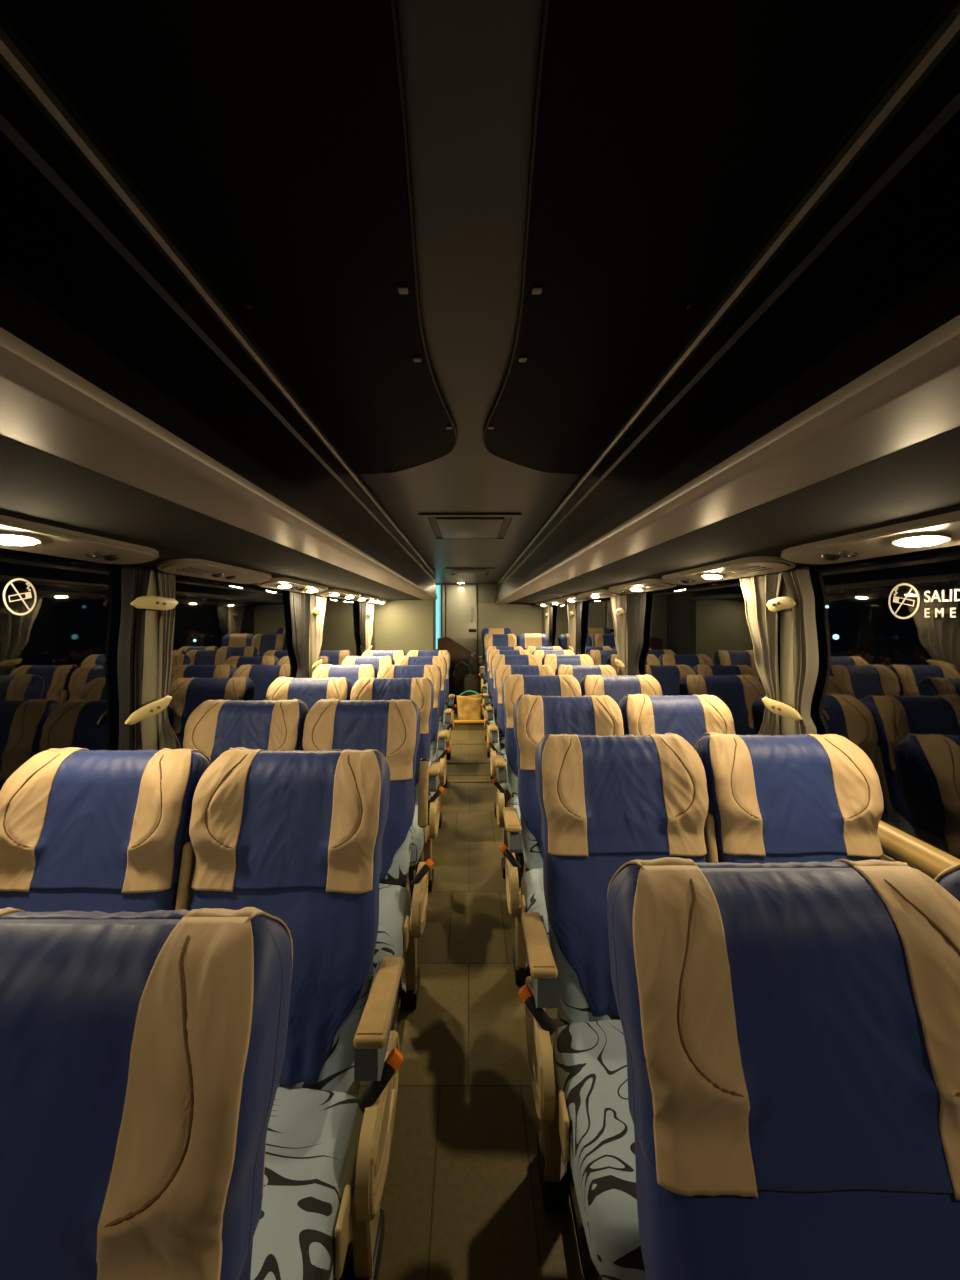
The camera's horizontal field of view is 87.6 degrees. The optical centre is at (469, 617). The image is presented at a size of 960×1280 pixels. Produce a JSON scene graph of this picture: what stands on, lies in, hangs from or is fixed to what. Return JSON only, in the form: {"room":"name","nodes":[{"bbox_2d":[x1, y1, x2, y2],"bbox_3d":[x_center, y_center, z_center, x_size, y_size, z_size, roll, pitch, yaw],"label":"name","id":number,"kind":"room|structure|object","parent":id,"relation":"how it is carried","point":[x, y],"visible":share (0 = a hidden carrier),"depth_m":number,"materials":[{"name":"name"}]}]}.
{"room":"vehicle interior","nodes":[
{"label":"vehicle interior","id":0,"kind":"room"},
{"bbox_2d":[0,548,358,601],"bbox_3d":[-1.255,0.435,3.425,0.090,2.030,10.050,0,0,0],"label":"wall","id":1,"kind":"structure","parent":0,"point":[1,549],"depth_m":1.70,"materials":[{"name":"grey plastic"}]},
{"bbox_2d":[117,565,180,750],"bbox_3d":[-1.170,0.184,1.870,0.051,0.732,0.361,0,0,0],"label":"curtain","id":2,"kind":"object","parent":1,"relation":"attached to","point":[135,601],"visible":0.91,"depth_m":1.78,"materials":[{"name":"beige fabric"}]},
{"bbox_2d":[141,567,157,749],"bbox_3d":[-1.215,0.210,1.865,0.050,0.800,0.105,0,0,0],"label":"trim","id":3,"kind":"structure","parent":1,"relation":"attached to","point":[149,726],"depth_m":1.87,"materials":[{"name":"beige"}]},
{"bbox_2d":[0,26,436,602],"bbox_3d":[-0.813,-0.375,2.397,0.790,0.386,7.995,0,0,0],"label":"luggage rack","id":4,"kind":"object","parent":1,"relation":"attached to","point":[135,408],"visible":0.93,"depth_m":0.74,"materials":[{"name":"black plastic"}]},
{"bbox_2d":[0,515,158,563],"bbox_3d":[-1.084,-0.197,1.200,0.166,0.049,0.980,0,0,0],"label":"panel","id":5,"kind":"object","parent":4,"relation":"attached to","point":[15,533],"visible":1,"depth_m":1.31,"materials":[{"name":"brown plastic"}]},
{"bbox_2d":[156,559,271,583],"bbox_3d":[-1.084,-0.197,2.200,0.163,0.049,0.840,0,0,0],"label":"panel","id":6,"kind":"object","parent":4,"relation":"attached to","point":[200,568],"visible":1,"depth_m":2.05,"materials":[{"name":"brown plastic"}]},
{"bbox_2d":[177,567,212,574],"bbox_3d":[-1.081,-0.186,1.973,0.052,0.003,0.185,-12,0,0],"label":"grille","id":7,"kind":"object","parent":6,"relation":"attached to","point":[190,570],"depth_m":1.97,"materials":[{"name":"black plastic"}]},
{"bbox_2d":[257,578,327,593],"bbox_3d":[-1.084,-0.197,3.140,0.166,0.049,1.000,0,0,0],"label":"panel","id":8,"kind":"object","parent":4,"relation":"attached to","point":[288,584],"visible":0.99,"depth_m":2.98,"materials":[{"name":"brown plastic"}]},
{"bbox_2d":[317,589,360,598],"bbox_3d":[-1.084,-0.197,4.200,0.166,0.049,1.000,0,0,0],"label":"panel","id":9,"kind":"object","parent":4,"relation":"attached to","point":[335,593],"visible":0.98,"depth_m":4.03,"materials":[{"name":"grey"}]},
{"bbox_2d":[349,595,379,602],"bbox_3d":[-1.084,-0.197,5.200,0.166,0.049,1.000,0,0,0],"label":"panel","id":10,"kind":"object","parent":4,"relation":"attached to","point":[363,598],"visible":0.97,"depth_m":5.05,"materials":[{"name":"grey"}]},
{"bbox_2d":[370,599,386,603],"bbox_3d":[-1.084,-0.197,5.950,0.166,0.049,0.480,0,0,1],"label":"panel","id":11,"kind":"object","parent":4,"relation":"attached to","point":[381,601],"visible":0.98,"depth_m":5.87,"materials":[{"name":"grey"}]},
{"bbox_2d":[289,591,326,677],"bbox_3d":[-1.170,0.184,3.718,0.051,0.732,0.863,0,0,0],"label":"curtain","id":12,"kind":"object","parent":1,"relation":"attached to","point":[302,605],"visible":0.8,"depth_m":3.62,"materials":[{"name":"beige fabric"}]},
{"bbox_2d":[309,613,311,677],"bbox_3d":[-1.215,0.210,3.720,0.050,0.800,0.105,0,0,0],"label":"trim","id":13,"kind":"structure","parent":1,"relation":"attached to","point":[310,631],"depth_m":3.73,"materials":[{"name":"beige"}]},
{"bbox_2d":[359,602,373,655],"bbox_3d":[-1.170,0.184,5.729,0.051,0.732,0.843,0,0,0],"label":"curtain","id":14,"kind":"object","parent":1,"relation":"attached to","point":[366,610],"visible":0.78,"depth_m":5.64,"materials":[{"name":"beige fabric"}]},
{"bbox_3d":[-1.213,0.212,0.110,0.006,0.795,3.420,0,0,0],"label":"window","id":15,"kind":"structure","parent":1,"relation":"in","visible":0},
{"bbox_2d":[3,578,36,614],"bbox_3d":[-1.210,-0.057,1.345,0.001,0.100,0.100,0,0,0],"label":"sticker","id":16,"kind":"object","parent":15,"relation":"attached to","point":[27,594],"visible":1,"depth_m":1.35,"materials":[{"name":"white plastic"}]},
{"bbox_2d":[370,575,435,655],"bbox_3d":[-0.897,0.435,7.425,0.845,2.030,2.050,0,0,0],"label":"wall","id":17,"kind":"structure","parent":0,"point":[405,625],"depth_m":6.40,"materials":[{"name":"beige paint"}]},
{"bbox_2d":[348,730,601,1279],"bbox_3d":[0.000,1.475,2.430,2.640,0.050,8.060,0,0,0],"label":"floor","id":18,"kind":"structure","parent":0,"point":[462,1197],"depth_m":1.52,"materials":[{"name":"brown plastic"}]},
{"bbox_2d":[0,747,210,912],"bbox_3d":[-0.914,0.878,1.006,0.485,1.069,0.723,0,0,0],"label":"seat","id":19,"kind":"object","parent":18,"relation":"on","point":[82,829],"visible":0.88,"depth_m":1.20,"materials":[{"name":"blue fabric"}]},
{"bbox_2d":[0,907,292,1279],"bbox_3d":[-0.404,0.897,0.271,0.546,1.106,0.723,0,0,0],"label":"seat","id":20,"kind":"object","parent":18,"relation":"on","point":[142,1054],"visible":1,"depth_m":0.49,"materials":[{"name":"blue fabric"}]},
{"bbox_2d":[183,699,308,763],"bbox_3d":[-0.913,0.879,1.814,0.485,1.067,0.723,0,0,0],"label":"seat","id":21,"kind":"object","parent":18,"relation":"on","point":[214,727],"visible":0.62,"depth_m":2.03,"materials":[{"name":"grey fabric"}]},
{"bbox_2d":[189,747,403,1279],"bbox_3d":[-0.408,0.897,1.006,0.546,1.106,0.723,0,0,1],"label":"seat","id":22,"kind":"object","parent":18,"relation":"on","point":[294,837],"visible":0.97,"depth_m":1.12,"materials":[{"name":"blue fabric"}]},
{"bbox_2d":[250,1086,362,1279],"bbox_3d":[-0.449,1.053,0.865,0.450,0.168,0.440,0,0,1],"label":"seat cushion","id":23,"kind":"object","parent":22,"relation":"on","point":[303,1230],"depth_m":0.87,"materials":[{"name":"grey fabric"}]},
{"bbox_2d":[266,677,351,750],"bbox_3d":[-0.910,0.878,2.610,0.485,1.069,0.723,0,0,-1],"label":"seat","id":24,"kind":"object","parent":18,"relation":"on","point":[309,691],"visible":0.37,"depth_m":2.84,"materials":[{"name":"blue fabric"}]},
{"bbox_2d":[312,664,377,686],"bbox_3d":[-0.909,0.878,3.414,0.485,1.069,0.723,0,0,-1],"label":"seat","id":25,"kind":"object","parent":18,"relation":"on","point":[353,673],"visible":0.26,"depth_m":3.65,"materials":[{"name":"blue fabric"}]},
{"bbox_2d":[341,656,394,670],"bbox_3d":[-0.917,0.879,4.249,0.485,1.067,0.723,0,0,1],"label":"seat","id":26,"kind":"object","parent":18,"relation":"on","point":[378,662],"visible":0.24,"depth_m":4.49,"materials":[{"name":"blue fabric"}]},
{"bbox_2d":[303,698,433,1030],"bbox_3d":[-0.404,0.897,1.815,0.546,1.106,0.723,0,0,0],"label":"seat","id":27,"kind":"object","parent":18,"relation":"on","point":[391,727],"visible":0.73,"depth_m":1.98,"materials":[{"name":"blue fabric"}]},
{"bbox_2d":[371,884,410,984],"bbox_3d":[-0.444,1.053,1.673,0.450,0.168,0.440,0,0,0],"label":"seat cushion","id":28,"kind":"object","parent":27,"relation":"on","point":[394,928],"depth_m":1.65,"materials":[{"name":"grey fabric"}]},
{"bbox_2d":[362,650,405,662],"bbox_3d":[-0.916,0.878,5.066,0.485,1.069,0.723,0,0,1],"label":"seat","id":29,"kind":"object","parent":18,"relation":"on","point":[395,654],"visible":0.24,"depth_m":5.31,"materials":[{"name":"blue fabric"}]},
{"bbox_2d":[350,677,443,900],"bbox_3d":[-0.407,0.898,2.604,0.550,1.104,0.728,0,0,1],"label":"seat","id":30,"kind":"object","parent":18,"relation":"on","point":[419,690],"visible":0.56,"depth_m":2.77,"materials":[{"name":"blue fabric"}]},
{"bbox_2d":[409,805,423,866],"bbox_3d":[-0.449,1.053,2.463,0.450,0.168,0.440,0,0,1],"label":"seat cushion","id":31,"kind":"object","parent":30,"relation":"on","point":[417,842],"depth_m":2.30,"materials":[{"name":"grey fabric"}]},
{"bbox_2d":[377,664,449,827],"bbox_3d":[-0.407,0.897,3.405,0.546,1.106,0.723,0,0,0],"label":"seat","id":32,"kind":"object","parent":18,"relation":"on","point":[433,672],"visible":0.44,"depth_m":3.58,"materials":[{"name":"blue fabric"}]},
{"bbox_2d":[428,762,432,800],"bbox_3d":[-0.448,1.053,3.264,0.450,0.168,0.440,0,0,0],"label":"seat cushion","id":33,"kind":"object","parent":32,"relation":"on","point":[430,794],"depth_m":3.06,"materials":[{"name":"grey fabric"}]},
{"bbox_2d":[395,656,453,786],"bbox_3d":[-0.405,0.897,4.243,0.546,1.106,0.723,0,0,0],"label":"seat","id":34,"kind":"object","parent":18,"relation":"on","point":[440,661],"visible":0.32,"depth_m":4.42,"materials":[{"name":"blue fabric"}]},
{"bbox_2d":[435,739,442,761],"bbox_3d":[-0.445,1.053,4.101,0.450,0.168,0.440,0,0,0],"label":"seat cushion","id":35,"kind":"object","parent":34,"relation":"on","point":[439,752],"depth_m":3.90,"materials":[{"name":"grey fabric"}]},
{"bbox_2d":[407,650,456,759],"bbox_3d":[-0.405,0.898,5.077,0.550,1.104,0.728,0,0,0],"label":"seat","id":36,"kind":"object","parent":18,"relation":"on","point":[444,653],"visible":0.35,"depth_m":5.25,"materials":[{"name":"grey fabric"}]},
{"bbox_2d":[446,774,489,774],"bbox_3d":[0.000,1.446,4.620,0.480,0.010,0.028,0,0,0],"label":"trim","id":37,"kind":"structure","parent":18,"relation":"on","point":[446,774],"depth_m":4.61,"materials":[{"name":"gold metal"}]},
{"bbox_2d":[447,762,489,762],"bbox_3d":[0.000,1.446,5.000,0.470,0.010,0.028,0,0,0],"label":"trim","id":38,"kind":"structure","parent":18,"relation":"on","point":[447,762],"depth_m":4.99,"materials":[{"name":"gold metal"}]},
{"bbox_2d":[447,781,490,781],"bbox_3d":[0.000,1.446,4.420,0.480,0.010,0.028,0,0,0],"label":"trim","id":39,"kind":"structure","parent":18,"relation":"on","point":[447,781],"depth_m":4.41,"materials":[{"name":"gold metal"}]},
{"bbox_2d":[451,743,486,743],"bbox_3d":[0.000,1.446,5.750,0.460,0.010,0.028,0,0,0],"label":"trim","id":40,"kind":"structure","parent":18,"relation":"on","point":[451,743],"depth_m":5.74,"materials":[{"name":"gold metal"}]},
{"bbox_2d":[480,646,523,740],"bbox_3d":[0.388,0.898,5.836,0.546,1.104,0.723,0,0,0],"label":"seat","id":41,"kind":"object","parent":18,"relation":"on","point":[484,687],"visible":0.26,"depth_m":6.03,"materials":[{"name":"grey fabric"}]},
{"bbox_2d":[481,649,530,757],"bbox_3d":[0.385,0.897,5.150,0.547,1.106,0.723,0,0,1],"label":"seat","id":42,"kind":"object","parent":18,"relation":"on","point":[491,653],"visible":0.27,"depth_m":5.32,"materials":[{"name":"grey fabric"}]},
{"bbox_2d":[484,654,541,783],"bbox_3d":[0.392,0.893,4.361,0.546,1.114,0.702,0,0,-1],"label":"seat","id":43,"kind":"object","parent":18,"relation":"on","point":[497,659],"visible":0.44,"depth_m":4.56,"materials":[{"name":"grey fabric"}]},
{"bbox_2d":[495,732,500,754],"bbox_3d":[0.433,1.053,4.230,0.450,0.168,0.440,0,0,-1],"label":"seat cushion","id":44,"kind":"object","parent":43,"relation":"on","point":[497,746],"depth_m":4.04,"materials":[{"name":"grey fabric"}]},
{"bbox_2d":[486,665,554,816],"bbox_3d":[0.388,0.910,3.623,0.556,1.080,0.792,0,0,0],"label":"seat","id":45,"kind":"object","parent":18,"relation":"on","point":[501,671],"visible":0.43,"depth_m":3.78,"materials":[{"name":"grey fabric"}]},
{"bbox_2d":[502,754,508,790],"bbox_3d":[0.430,1.053,3.455,0.450,0.168,0.440,0,0,0],"label":"seat cushion","id":46,"kind":"object","parent":45,"relation":"on","point":[505,785],"depth_m":3.25,"materials":[{"name":"grey fabric"}]},
{"bbox_2d":[491,674,581,887],"bbox_3d":[0.389,0.897,2.738,0.547,1.106,0.723,0,0,0],"label":"seat","id":47,"kind":"object","parent":18,"relation":"on","point":[513,686],"visible":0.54,"depth_m":2.91,"materials":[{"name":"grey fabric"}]},
{"bbox_2d":[507,796,522,852],"bbox_3d":[0.429,1.053,2.597,0.450,0.168,0.440,0,0,0],"label":"seat cushion","id":48,"kind":"object","parent":47,"relation":"on","point":[513,801],"depth_m":2.68,"materials":[{"name":"grey fabric"}]},
{"bbox_2d":[525,646,562,654],"bbox_3d":[0.898,0.878,5.834,0.485,1.069,0.723,0,0,0],"label":"seat","id":49,"kind":"object","parent":18,"relation":"on","point":[530,649],"visible":0.17,"depth_m":6.09,"materials":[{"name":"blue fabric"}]},
{"bbox_2d":[532,650,574,660],"bbox_3d":[0.899,0.879,5.140,0.485,1.067,0.723,0,0,0],"label":"seat","id":50,"kind":"object","parent":18,"relation":"on","point":[541,653],"visible":0.18,"depth_m":5.39,"materials":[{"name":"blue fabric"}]},
{"bbox_2d":[499,694,623,984],"bbox_3d":[0.386,0.897,1.935,0.547,1.106,0.723,0,0,0],"label":"seat","id":51,"kind":"object","parent":18,"relation":"on","point":[534,717],"visible":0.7,"depth_m":2.10,"materials":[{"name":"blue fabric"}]},
{"bbox_2d":[521,868,549,944],"bbox_3d":[0.424,1.053,1.793,0.450,0.168,0.440,0,0,0],"label":"seat cushion","id":52,"kind":"object","parent":51,"relation":"on","point":[532,887],"depth_m":1.81,"materials":[{"name":"grey fabric"}]},
{"bbox_2d":[542,654,593,671],"bbox_3d":[0.895,0.874,4.365,0.485,1.078,0.702,0,0,0],"label":"seat","id":53,"kind":"object","parent":18,"relation":"on","point":[554,660],"visible":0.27,"depth_m":4.59,"materials":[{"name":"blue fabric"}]},
{"bbox_2d":[555,665,616,683],"bbox_3d":[0.897,0.891,3.613,0.486,1.044,0.776,0,0,0],"label":"seat","id":54,"kind":"object","parent":18,"relation":"on","point":[578,671],"visible":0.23,"depth_m":3.88,"materials":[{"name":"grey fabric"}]},
{"bbox_2d":[518,733,708,1279],"bbox_3d":[0.387,0.898,1.182,0.546,1.104,0.723,0,0,0],"label":"seat","id":55,"kind":"object","parent":18,"relation":"on","point":[607,802],"visible":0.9,"depth_m":1.27,"materials":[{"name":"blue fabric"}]},
{"bbox_2d":[553,1019,646,1279],"bbox_3d":[0.426,1.053,1.040,0.450,0.168,0.440,0,0,0],"label":"seat cushion","id":56,"kind":"object","parent":55,"relation":"on","point":[596,1126],"depth_m":0.96,"materials":[{"name":"grey fabric"}]},
{"bbox_2d":[580,674,661,705],"bbox_3d":[0.895,0.879,2.741,0.485,1.067,0.723,0,0,0],"label":"seat","id":57,"kind":"object","parent":18,"relation":"on","point":[616,687],"visible":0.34,"depth_m":2.97,"materials":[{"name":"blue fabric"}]},
{"bbox_2d":[619,694,735,746],"bbox_3d":[0.896,0.878,1.944,0.485,1.069,0.723,0,0,0],"label":"seat","id":58,"kind":"object","parent":18,"relation":"on","point":[689,717],"visible":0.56,"depth_m":2.17,"materials":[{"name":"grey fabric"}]},
{"bbox_2d":[607,857,959,1279],"bbox_3d":[0.388,0.897,0.391,0.547,1.106,0.723,0,0,0],"label":"seat","id":59,"kind":"object","parent":18,"relation":"on","point":[791,1030],"visible":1,"depth_m":0.59,"materials":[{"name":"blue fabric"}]},
{"bbox_2d":[693,732,883,863],"bbox_3d":[0.893,0.878,1.182,0.485,1.069,0.723,0,0,1],"label":"seat","id":60,"kind":"object","parent":18,"relation":"on","point":[800,797],"visible":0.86,"depth_m":1.38,"materials":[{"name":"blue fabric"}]},
{"bbox_2d":[934,863,959,901],"bbox_3d":[0.897,0.879,0.392,0.485,1.067,0.723,0,0,0],"label":"seat","id":61,"kind":"object","parent":18,"relation":"on","point":[949,878],"visible":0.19,"depth_m":0.72,"materials":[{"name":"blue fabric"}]},
{"bbox_2d":[0,0,959,583],"bbox_3d":[0.000,-0.605,3.425,2.640,0.050,10.050,0,0,0],"label":"ceiling","id":62,"kind":"structure","parent":0,"point":[470,66],"depth_m":0.76,"materials":[{"name":"grey plastic"}]},
{"bbox_2d":[0,0,457,474],"bbox_3d":[-0.239,-0.571,0.688,0.399,0.019,2.575,0,0,0],"label":"ceiling panel","id":63,"kind":"object","parent":62,"relation":"attached to","point":[270,138],"visible":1,"depth_m":0.62,"materials":[{"name":"black plastic"}]},
{"bbox_2d":[418,513,521,539],"bbox_3d":[0.000,-0.572,3.200,0.570,0.020,0.880,0,0,0],"label":"roof hatch","id":64,"kind":"object","parent":62,"relation":"attached to","point":[452,526],"visible":1,"depth_m":3.04,"materials":[{"name":"grey plastic"}]},
{"bbox_2d":[445,568,494,574],"bbox_3d":[0.000,-0.572,6.200,0.570,0.020,0.880,0,0,0],"label":"roof hatch","id":65,"kind":"object","parent":62,"relation":"attached to","point":[451,571],"visible":1,"depth_m":6.04,"materials":[{"name":"grey plastic"}]},
{"bbox_2d":[482,0,947,474],"bbox_3d":[0.239,-0.571,0.688,0.399,0.019,2.575,0,0,0],"label":"ceiling panel","id":66,"kind":"object","parent":62,"relation":"attached to","point":[669,138],"visible":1,"depth_m":0.62,"materials":[{"name":"black plastic"}]},
{"bbox_2d":[436,584,544,692],"bbox_3d":[0.000,0.435,8.454,2.640,2.030,0.072,0,0,0],"label":"wall","id":67,"kind":"structure","parent":0,"point":[520,619],"depth_m":8.43,"materials":[{"name":"beige paint"}]},
{"bbox_2d":[436,584,444,648],"bbox_3d":[-0.535,-0.007,8.432,0.220,1.155,0.075,0,0,0],"label":"window","id":68,"kind":"structure","parent":67,"relation":"in","point":[438,586],"depth_m":8.46,"materials":[{"name":"teal glass"}]},
{"bbox_2d":[446,585,476,674],"bbox_3d":[-0.145,0.350,8.385,0.530,1.820,0.121,0,0,0],"label":"door","id":69,"kind":"structure","parent":67,"relation":"in","point":[461,600],"depth_m":8.39,"materials":[{"name":"beige"}]},
{"bbox_2d":[447,693,486,729],"bbox_3d":[0.000,1.380,7.455,2.640,0.240,1.990,0,0,0],"label":"step","id":70,"kind":"structure","parent":67,"relation":"attached to","point":[457,726],"depth_m":6.46,"materials":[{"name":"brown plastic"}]},
{"bbox_2d":[438,636,474,661],"bbox_3d":[-0.203,0.768,7.707,0.580,0.984,0.345,0,0,0],"label":"partition","id":71,"kind":"object","parent":70,"relation":"on","point":[456,650],"depth_m":7.56,"materials":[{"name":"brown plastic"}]},
{"bbox_2d":[448,656,475,707],"bbox_3d":[-0.120,0.960,7.394,0.440,0.779,0.313,0,0,0],"label":"duffel bag","id":72,"kind":"object","parent":70,"relation":"on","point":[460,667],"visible":0.61,"depth_m":7.29,"materials":[{"name":"black fabric"}]},
{"bbox_2d":[454,720,483,722],"bbox_3d":[0.000,1.338,6.452,0.470,0.035,0.035,0,0,0],"label":"trim","id":73,"kind":"structure","parent":70,"relation":"attached to","point":[455,721],"depth_m":6.43,"materials":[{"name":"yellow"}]},
{"bbox_2d":[456,690,482,719],"bbox_3d":[0.002,1.146,6.617,0.363,0.369,0.208,0,0,0],"label":"tote bag","id":74,"kind":"object","parent":70,"relation":"on","point":[468,707],"visible":0.91,"depth_m":6.54,"materials":[{"name":"beige fabric"}]},
{"bbox_2d":[463,671,478,695],"bbox_3d":[0.020,1.039,7.000,0.240,0.582,0.240,0,0,0],"label":"rucksack","id":75,"kind":"object","parent":70,"relation":"on","point":[471,681],"visible":0.47,"depth_m":6.93,"materials":[{"name":"grey fabric"}]},
{"bbox_2d":[477,628,510,693],"bbox_3d":[0.376,0.709,7.691,0.557,1.103,0.739,0,0,0],"label":"seat","id":76,"kind":"object","parent":70,"relation":"on","point":[485,631],"visible":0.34,"depth_m":7.90,"materials":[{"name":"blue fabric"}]},
{"bbox_2d":[478,634,516,692],"bbox_3d":[0.388,0.778,6.841,0.546,1.104,0.723,0,0,0],"label":"seat","id":77,"kind":"object","parent":70,"relation":"on","point":[499,640],"visible":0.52,"depth_m":7.05,"materials":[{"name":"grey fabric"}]},
{"bbox_2d":[516,634,549,649],"bbox_3d":[0.897,0.760,6.941,0.485,1.066,0.723,0,0,0],"label":"seat","id":78,"kind":"object","parent":70,"relation":"on","point":[523,640],"visible":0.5,"depth_m":7.16,"materials":[{"name":"grey fabric"}]},
{"bbox_2d":[553,545,959,859],"bbox_3d":[1.255,0.435,3.425,0.090,2.030,10.050,0,0,0],"label":"wall","id":79,"kind":"structure","parent":0,"point":[932,840],"depth_m":1.44,"materials":[{"name":"grey"}]},
{"bbox_2d":[544,606,552,645],"bbox_3d":[1.170,0.184,7.543,0.051,0.732,0.838,0,0,0],"label":"curtain","id":80,"kind":"object","parent":79,"relation":"attached to","point":[548,611],"visible":0.62,"depth_m":7.42,"materials":[{"name":"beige fabric"}]},
{"bbox_2d":[567,601,582,654],"bbox_3d":[1.170,0.184,5.658,0.051,0.732,0.836,0,0,0],"label":"curtain","id":81,"kind":"object","parent":79,"relation":"attached to","point":[575,609],"visible":0.77,"depth_m":5.57,"materials":[{"name":"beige fabric"}]},
{"bbox_2d":[575,617,580,653],"bbox_3d":[1.215,0.210,5.650,0.050,0.800,0.105,0,0,0],"label":"trim","id":82,"kind":"structure","parent":79,"relation":"attached to","point":[575,617],"depth_m":5.64,"materials":[{"name":"beige"}]},
{"bbox_2d":[625,610,627,674],"bbox_3d":[1.215,0.210,3.800,0.050,0.800,0.105,0,0,0],"label":"trim","id":83,"kind":"structure","parent":79,"relation":"attached to","point":[626,640],"depth_m":3.80,"materials":[{"name":"beige"}]},
{"bbox_2d":[611,592,645,675],"bbox_3d":[1.170,0.184,3.797,0.051,0.732,0.862,0,0,0],"label":"curtain","id":84,"kind":"object","parent":79,"relation":"attached to","point":[635,604],"visible":0.77,"depth_m":3.70,"materials":[{"name":"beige fabric"}]},
{"bbox_2d":[495,1,959,606],"bbox_3d":[0.813,-0.375,3.410,0.790,0.386,10.020,0,0,0],"label":"luggage rack","id":85,"kind":"object","parent":79,"relation":"attached to","point":[819,398],"visible":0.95,"depth_m":0.72,"materials":[{"name":"black plastic"}]},
{"bbox_2d":[535,602,552,606],"bbox_3d":[1.084,-0.197,7.300,0.163,0.049,1.000,0,0,0],"label":"panel","id":86,"kind":"object","parent":85,"relation":"attached to","point":[542,604],"visible":0.97,"depth_m":7.20,"materials":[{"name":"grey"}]},
{"bbox_2d":[545,599,566,604],"bbox_3d":[1.084,-0.197,6.300,0.163,0.049,1.000,0,0,0],"label":"panel","id":87,"kind":"object","parent":85,"relation":"attached to","point":[555,601],"visible":0.98,"depth_m":6.19,"materials":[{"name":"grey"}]},
{"bbox_2d":[558,595,588,602],"bbox_3d":[1.084,-0.197,5.300,0.163,0.049,1.000,0,0,0],"label":"panel","id":88,"kind":"object","parent":85,"relation":"attached to","point":[570,599],"visible":0.98,"depth_m":5.19,"materials":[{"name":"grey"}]},
{"bbox_2d":[578,589,619,599],"bbox_3d":[1.084,-0.197,4.270,0.163,0.049,1.000,0,0,0],"label":"panel","id":89,"kind":"object","parent":85,"relation":"attached to","point":[597,594],"visible":0.98,"depth_m":4.12,"materials":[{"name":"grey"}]},
{"bbox_2d":[609,579,676,593],"bbox_3d":[1.084,-0.197,3.220,0.163,0.049,1.000,0,0,0],"label":"panel","id":90,"kind":"object","parent":85,"relation":"attached to","point":[646,585],"visible":0.97,"depth_m":3.07,"materials":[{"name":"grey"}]},
{"bbox_2d":[644,584,663,588],"bbox_3d":[1.081,-0.186,2.950,0.052,0.003,0.220,11,0,0],"label":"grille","id":91,"kind":"object","parent":90,"relation":"attached to","point":[655,584],"depth_m":2.94,"materials":[{"name":"beige plastic"}]},
{"bbox_2d":[662,556,795,584],"bbox_3d":[1.084,-0.197,2.210,0.163,0.049,1.000,0,0,0],"label":"panel","id":92,"kind":"object","parent":85,"relation":"attached to","point":[757,565],"visible":0.99,"depth_m":2.02,"materials":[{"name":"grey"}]},
{"bbox_2d":[728,566,771,573],"bbox_3d":[1.081,-0.186,1.940,0.052,0.003,0.220,11,0,0],"label":"grille","id":93,"kind":"object","parent":92,"relation":"attached to","point":[754,566],"depth_m":1.93,"materials":[{"name":"beige plastic"}]},
{"bbox_2d":[781,510,959,563],"bbox_3d":[1.084,-0.197,1.190,0.163,0.049,1.000,0,0,0],"label":"panel","id":94,"kind":"object","parent":85,"relation":"attached to","point":[942,530],"visible":1,"depth_m":1.27,"materials":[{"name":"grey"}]},
{"bbox_2d":[740,566,818,735],"bbox_3d":[1.170,0.184,1.939,0.051,0.732,0.473,0,0,0],"label":"curtain","id":95,"kind":"object","parent":79,"relation":"attached to","point":[763,602],"visible":0.82,"depth_m":1.85,"materials":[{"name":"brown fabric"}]},
{"bbox_2d":[780,567,796,734],"bbox_3d":[1.215,0.210,1.875,0.050,0.800,0.105,0,0,0],"label":"trim","id":96,"kind":"structure","parent":79,"relation":"attached to","point":[786,626],"depth_m":1.88,"materials":[{"name":"beige fabric"}]},
{"bbox_2d":[877,821,959,879],"bbox_3d":[1.188,0.653,3.425,0.043,0.113,10.050,0,0,0],"label":"trim","id":97,"kind":"structure","parent":79,"relation":"attached to","point":[897,845],"depth_m":1.33,"materials":[{"name":"beige plastic"}]},
{"bbox_3d":[1.213,0.212,0.115,0.006,0.795,3.430,0,0,0],"label":"window","id":98,"kind":"structure","parent":79,"relation":"in","visible":0},
{"bbox_2d":[888,583,919,618],"bbox_3d":[1.210,-0.047,1.395,0.001,0.100,0.100,0,0,0],"label":"sticker","id":99,"kind":"object","parent":98,"relation":"attached to","point":[895,599],"visible":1,"depth_m":1.40,"materials":[{"name":"grey plastic"}]},
{"bbox_2d":[924,589,959,616],"bbox_3d":[1.209,-0.037,1.167,0.001,0.071,0.327,0,0,0],"label":"exit lettering","id":100,"kind":"object","parent":98,"relation":"attached to","point":[937,612],"visible":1,"depth_m":1.28,"materials":[{"name":"grey plastic"}]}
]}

